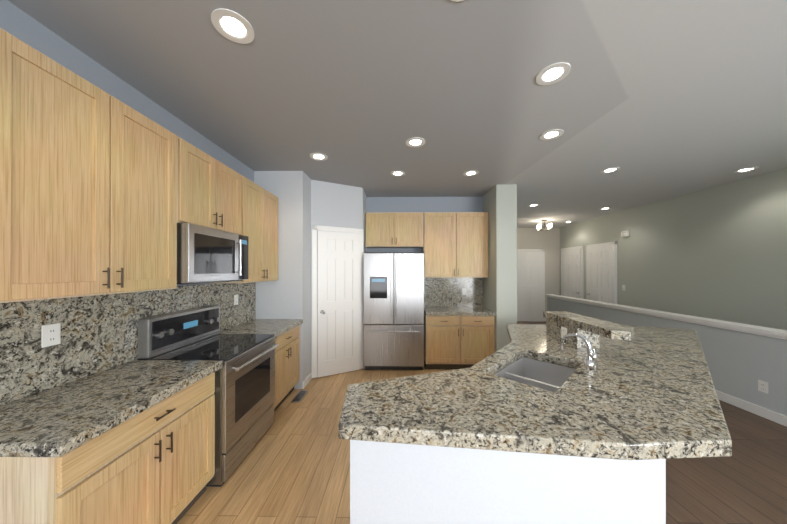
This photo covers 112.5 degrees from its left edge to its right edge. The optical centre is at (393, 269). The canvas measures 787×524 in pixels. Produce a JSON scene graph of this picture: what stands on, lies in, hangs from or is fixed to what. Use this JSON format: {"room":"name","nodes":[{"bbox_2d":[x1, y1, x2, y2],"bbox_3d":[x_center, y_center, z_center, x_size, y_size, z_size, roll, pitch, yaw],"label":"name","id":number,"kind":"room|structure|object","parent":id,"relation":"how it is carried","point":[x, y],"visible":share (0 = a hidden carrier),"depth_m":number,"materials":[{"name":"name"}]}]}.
{"room":"kitchen","nodes":[
{"label":"kitchen","id":0,"kind":"room"},
{"bbox_2d":[0,0,482,388],"bbox_3d":[-0.228,0.124,1.017,3.480,2.850,7.500,0,0,1],"label":"wall","id":1,"kind":"structure","parent":0,"point":[305,202],"depth_m":3.44,"materials":[{"name":"paint"}]},
{"bbox_2d":[0,28,183,302],"bbox_3d":[-1.693,-0.412,1.426,0.326,1.092,0.882,0,0,1],"label":"upper cabinet","id":2,"kind":"object","parent":1,"relation":"attached to","point":[102,192],"depth_m":1.28,"materials":[{"name":"brown wood"}]},
{"bbox_2d":[0,282,255,405],"bbox_3d":[-1.834,0.389,2.205,0.020,0.501,2.468,0,0,1],"label":"backsplash","id":3,"kind":"structure","parent":1,"relation":"attached to","point":[99,332],"depth_m":1.57,"materials":[{"name":"stone"}]},
{"bbox_2d":[41,323,60,347],"bbox_3d":[-1.832,0.350,1.408,0.008,0.115,0.075,0,0,1],"label":"outlet","id":4,"kind":"object","parent":3,"relation":"attached to","point":[50,334],"visible":1,"depth_m":1.40,"materials":[{"name":"white plastic"}]},
{"bbox_2d":[234,295,237,304],"bbox_3d":[-1.805,0.345,3.018,0.008,0.115,0.075,0,0,1],"label":"outlet","id":5,"kind":"object","parent":3,"relation":"attached to","point":[235,299],"visible":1,"depth_m":3.01,"materials":[{"name":"white plastic"}]},
{"bbox_2d":[184,140,243,235],"bbox_3d":[-1.679,-0.647,2.251,0.326,0.618,0.756,0,0,1],"label":"upper cabinet","id":6,"kind":"object","parent":1,"relation":"attached to","point":[213,191],"depth_m":2.19,"materials":[{"name":"brown wood"}]},
{"bbox_2d":[177,223,247,283],"bbox_3d":[-1.622,-0.114,2.248,0.440,0.440,0.754,0,0,1],"label":"microwave","id":7,"kind":"object","parent":6,"relation":"attached to","point":[207,255],"visible":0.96,"depth_m":2.07,"materials":[{"name":"silver metal"}]},
{"bbox_2d":[215,177,277,282],"bbox_3d":[-1.666,-0.407,3.036,0.326,1.092,0.803,0,0,1],"label":"upper cabinet","id":8,"kind":"object","parent":1,"relation":"attached to","point":[260,205],"depth_m":2.97,"materials":[{"name":"brown wood"}]},
{"bbox_2d":[303,372,311,388],"bbox_3d":[-1.176,1.512,3.596,0.013,0.090,0.335,0,0,1],"label":"baseboard","id":9,"kind":"structure","parent":1,"relation":"attached to","point":[307,380],"depth_m":3.58,"materials":[{"name":"white paint"}]},
{"bbox_2d":[312,225,363,377],"bbox_3d":[-0.824,0.460,3.939,0.705,2.195,0.422,0,0,1],"label":"door","id":10,"kind":"structure","parent":1,"relation":"attached to","point":[337,300],"depth_m":3.91,"materials":[{"name":"white paint"}]},
{"bbox_2d":[365,212,487,277],"bbox_3d":[0.550,-0.410,4.471,2.029,1.078,0.361,0,0,1],"label":"upper cabinet","id":11,"kind":"object","parent":1,"relation":"attached to","point":[453,244],"visible":1,"depth_m":4.33,"materials":[{"name":"brown wood"}]},
{"bbox_2d":[177,366,455,523],"bbox_3d":[0.410,1.579,2.652,4.500,0.050,10.800,0,0,1],"label":"floor","id":12,"kind":"structure","parent":0,"point":[293,467],"depth_m":2.02,"materials":[{"name":"brown wood"}]},
{"bbox_2d":[0,370,216,523],"bbox_3d":[-1.554,1.120,1.418,0.606,0.859,0.881,0,0,1],"label":"base cabinet","id":13,"kind":"object","parent":12,"relation":"on","point":[153,468],"depth_m":1.26,"materials":[{"name":"brown wood"}]},
{"bbox_2d":[0,358,222,457],"bbox_3d":[-1.534,0.664,1.413,0.646,0.052,0.896,0,0,1],"label":"countertop","id":14,"kind":"structure","parent":13,"relation":"on","point":[53,423],"depth_m":1.24,"materials":[{"name":"stone"}]},
{"bbox_2d":[138,305,277,486],"bbox_3d":[-1.471,0.952,2.242,0.692,1.200,0.754,0,0,1],"label":"range","id":15,"kind":"object","parent":12,"relation":"on","point":[244,392],"visible":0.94,"depth_m":2.08,"materials":[{"name":"silver metal"}]},
{"bbox_2d":[274,326,298,411],"bbox_3d":[-1.527,1.125,3.029,0.606,0.859,0.802,0,0,1],"label":"base cabinet","id":16,"kind":"object","parent":12,"relation":"on","point":[287,350],"depth_m":3.01,"materials":[{"name":"brown wood"}]},
{"bbox_2d":[220,318,302,337],"bbox_3d":[-1.507,0.669,3.030,0.646,0.052,0.806,0,0,1],"label":"countertop","id":17,"kind":"structure","parent":16,"relation":"on","point":[277,327],"depth_m":2.98,"materials":[{"name":"stone"}]},
{"bbox_2d":[291,390,307,401],"bbox_3d":[-1.150,1.552,3.228,0.110,0.006,0.300,0,0,1],"label":"floor vent","id":18,"kind":"object","parent":12,"relation":"in","point":[300,395],"visible":1,"depth_m":3.21,"materials":[{"name":"silver metal"}]},
{"bbox_2d":[363,252,423,369],"bbox_3d":[0.008,0.644,4.304,0.936,1.830,0.656,0,0,1],"label":"refrigerator","id":19,"kind":"object","parent":12,"relation":"on","point":[393,310],"visible":1,"depth_m":4.03,"materials":[{"name":"silver metal"}]},
{"bbox_2d":[424,278,495,368],"bbox_3d":[1.030,0.845,4.317,1.068,1.428,0.646,0,0,1],"label":"base cabinet","id":20,"kind":"object","parent":12,"relation":"on","point":[459,330],"visible":0.94,"depth_m":4.05,"materials":[{"name":"brown wood"}]},
{"bbox_2d":[424,278,495,315],"bbox_3d":[1.030,0.415,4.318,1.068,0.568,0.646,0,0,1],"label":"countertop","id":21,"kind":"structure","parent":20,"relation":"on","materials":[{"name":"stone"}]},
{"bbox_2d":[462,288,466,294],"bbox_3d":[1.244,0.380,4.612,0.075,0.115,0.008,0,0,1],"label":"electrical outlet","id":22,"kind":"object","parent":20,"relation":"attached to","point":[464,291],"visible":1,"depth_m":4.61,"materials":[{"name":"white plastic"}]},
{"bbox_2d":[350,459,665,523],"bbox_3d":[1.204,1.128,1.972,2.790,0.847,1.977,0,0,1],"label":"base cabinet","id":23,"kind":"object","parent":12,"relation":"on","point":[382,491],"depth_m":1.05,"materials":[{"name":"white paint"}]},
{"bbox_2d":[338,323,731,462],"bbox_3d":[1.489,0.672,2.028,3.468,0.064,2.156,0,0,1],"label":"countertop","id":24,"kind":"structure","parent":23,"relation":"on","point":[648,394],"depth_m":1.23,"materials":[{"name":"stone"}]},
{"bbox_2d":[494,357,575,392],"bbox_3d":[0.940,0.801,1.740,0.776,0.195,0.776,0,0,1],"label":"island sink","id":25,"kind":"object","parent":24,"relation":"in","point":[547,375],"depth_m":1.96,"materials":[{"name":"silver metal"}]},
{"bbox_2d":[542,315,601,346],"bbox_3d":[1.582,0.554,2.355,0.187,0.172,0.441,0,0,1],"label":"backsplash","id":26,"kind":"structure","parent":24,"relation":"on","point":[572,332],"depth_m":2.17,"materials":[{"name":"beige stone"}]},
{"bbox_2d":[8,0,786,227],"bbox_3d":[1.561,-1.336,2.691,7.000,0.080,10.900,0,0,1],"label":"ceiling","id":27,"kind":"structure","parent":0,"point":[656,100],"depth_m":1.87,"materials":[{"name":"paint"}]},
{"bbox_2d":[211,8,254,43],"bbox_3d":[-0.855,-1.297,1.403,0.201,0.006,0.201,0,0,1],"label":"recessed light","id":28,"kind":"object","parent":27,"relation":"in","point":[231,25],"depth_m":1.40,"materials":[{"name":"white paint"}]},
{"bbox_2d":[310,153,327,160],"bbox_3d":[-0.856,-1.292,3.010,0.195,0.006,0.187,0,0,1],"label":"recessed light","id":29,"kind":"object","parent":27,"relation":"in","point":[316,156],"depth_m":3.00,"materials":[{"name":"white paint"}]},
{"bbox_2d":[406,137,424,146],"bbox_3d":[0.224,-1.293,2.660,0.185,0.006,0.188,0,0,1],"label":"recessed light","id":30,"kind":"object","parent":27,"relation":"in","point":[415,141],"depth_m":2.67,"materials":[{"name":"white paint"}]},
{"bbox_2d":[537,220,551,230],"bbox_3d":[3.901,-1.146,6.802,0.330,0.275,0.328,0,0,23],"label":"chandelier","id":31,"kind":"object","parent":27,"relation":"hanging from","point":[549,225],"visible":1,"depth_m":6.75,"materials":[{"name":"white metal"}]},
{"bbox_2d":[539,129,563,139],"bbox_3d":[1.513,-1.294,2.513,0.201,0.006,0.186,0,0,1],"label":"recessed light","id":32,"kind":"object","parent":27,"relation":"in","point":[555,133],"depth_m":2.52,"materials":[{"name":"white paint"}]},
{"bbox_2d":[536,62,570,85],"bbox_3d":[1.055,-1.296,1.743,0.199,0.006,0.204,0,0,1],"label":"recessed light","id":33,"kind":"object","parent":27,"relation":"in","point":[554,73],"depth_m":1.74,"materials":[{"name":"white paint"}]},
{"bbox_2d":[483,184,516,351],"bbox_3d":[1.751,0.139,6.009,0.307,2.850,4.050,0,0,1],"label":"wall pillar","id":34,"kind":"structure","parent":0,"point":[500,281],"depth_m":3.99,"materials":[{"name":"paint"}]},
{"bbox_2d":[517,227,560,310],"bbox_3d":[3.495,0.145,8.055,3.113,2.850,0.100,0,0,1],"label":"wall","id":35,"kind":"structure","parent":0,"point":[549,240],"depth_m":7.99,"materials":[{"name":"paint"}]},
{"bbox_2d":[517,249,544,320],"bbox_3d":[4.070,0.466,7.939,1.030,2.183,0.105,0,0,1],"label":"door","id":36,"kind":"structure","parent":35,"relation":"attached to","point":[530,286],"depth_m":7.96,"materials":[{"name":"white paint"}]},
{"bbox_2d":[517,321,786,523],"bbox_3d":[2.910,1.579,2.609,4.100,0.050,10.800,0,0,1],"label":"floor","id":37,"kind":"structure","parent":0,"point":[745,482],"depth_m":1.94,"materials":[{"name":"brown wood"}]},
{"bbox_2d":[547,297,786,415],"bbox_3d":[3.958,1.111,2.493,0.120,0.885,8.600,0,0,1],"label":"wall","id":38,"kind":"structure","parent":0,"point":[740,364],"depth_m":3.01,"materials":[{"name":"paint"}]},
{"bbox_2d":[545,294,786,426],"bbox_3d":[3.958,1.088,2.493,0.190,0.930,8.640,0,0,1],"label":"cap","id":39,"kind":"object","parent":38,"relation":"attached to","point":[781,419],"visible":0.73,"depth_m":3.09,"materials":[{"name":"white paint"}]},
{"bbox_2d":[758,380,767,393],"bbox_3d":[3.898,1.234,2.774,0.008,0.115,0.075,0,0,1],"label":"outlet","id":40,"kind":"object","parent":38,"relation":"attached to","point":[762,386],"visible":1,"depth_m":2.77,"materials":[{"name":"white plastic"}]},
{"bbox_2d":[561,167,786,329],"bbox_3d":[5.010,0.128,2.578,0.100,2.850,11.000,0,0,1],"label":"wall","id":41,"kind":"structure","parent":0,"point":[718,252],"depth_m":4.16,"materials":[{"name":"paint"}]},
{"bbox_2d":[561,241,616,303],"bbox_3d":[4.977,0.458,6.894,0.105,2.193,2.020,0,0,1],"label":"double door","id":42,"kind":"structure","parent":41,"relation":"attached to","point":[601,272],"depth_m":6.62,"materials":[{"name":"white paint"}]},
{"bbox_2d":[621,230,628,236],"bbox_3d":[4.986,-0.772,5.662,0.050,0.130,0.160,0,0,1],"label":"box","id":43,"kind":"object","parent":41,"relation":"attached to","point":[624,233],"visible":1,"depth_m":5.64,"materials":[{"name":"white plastic"}]}
]}

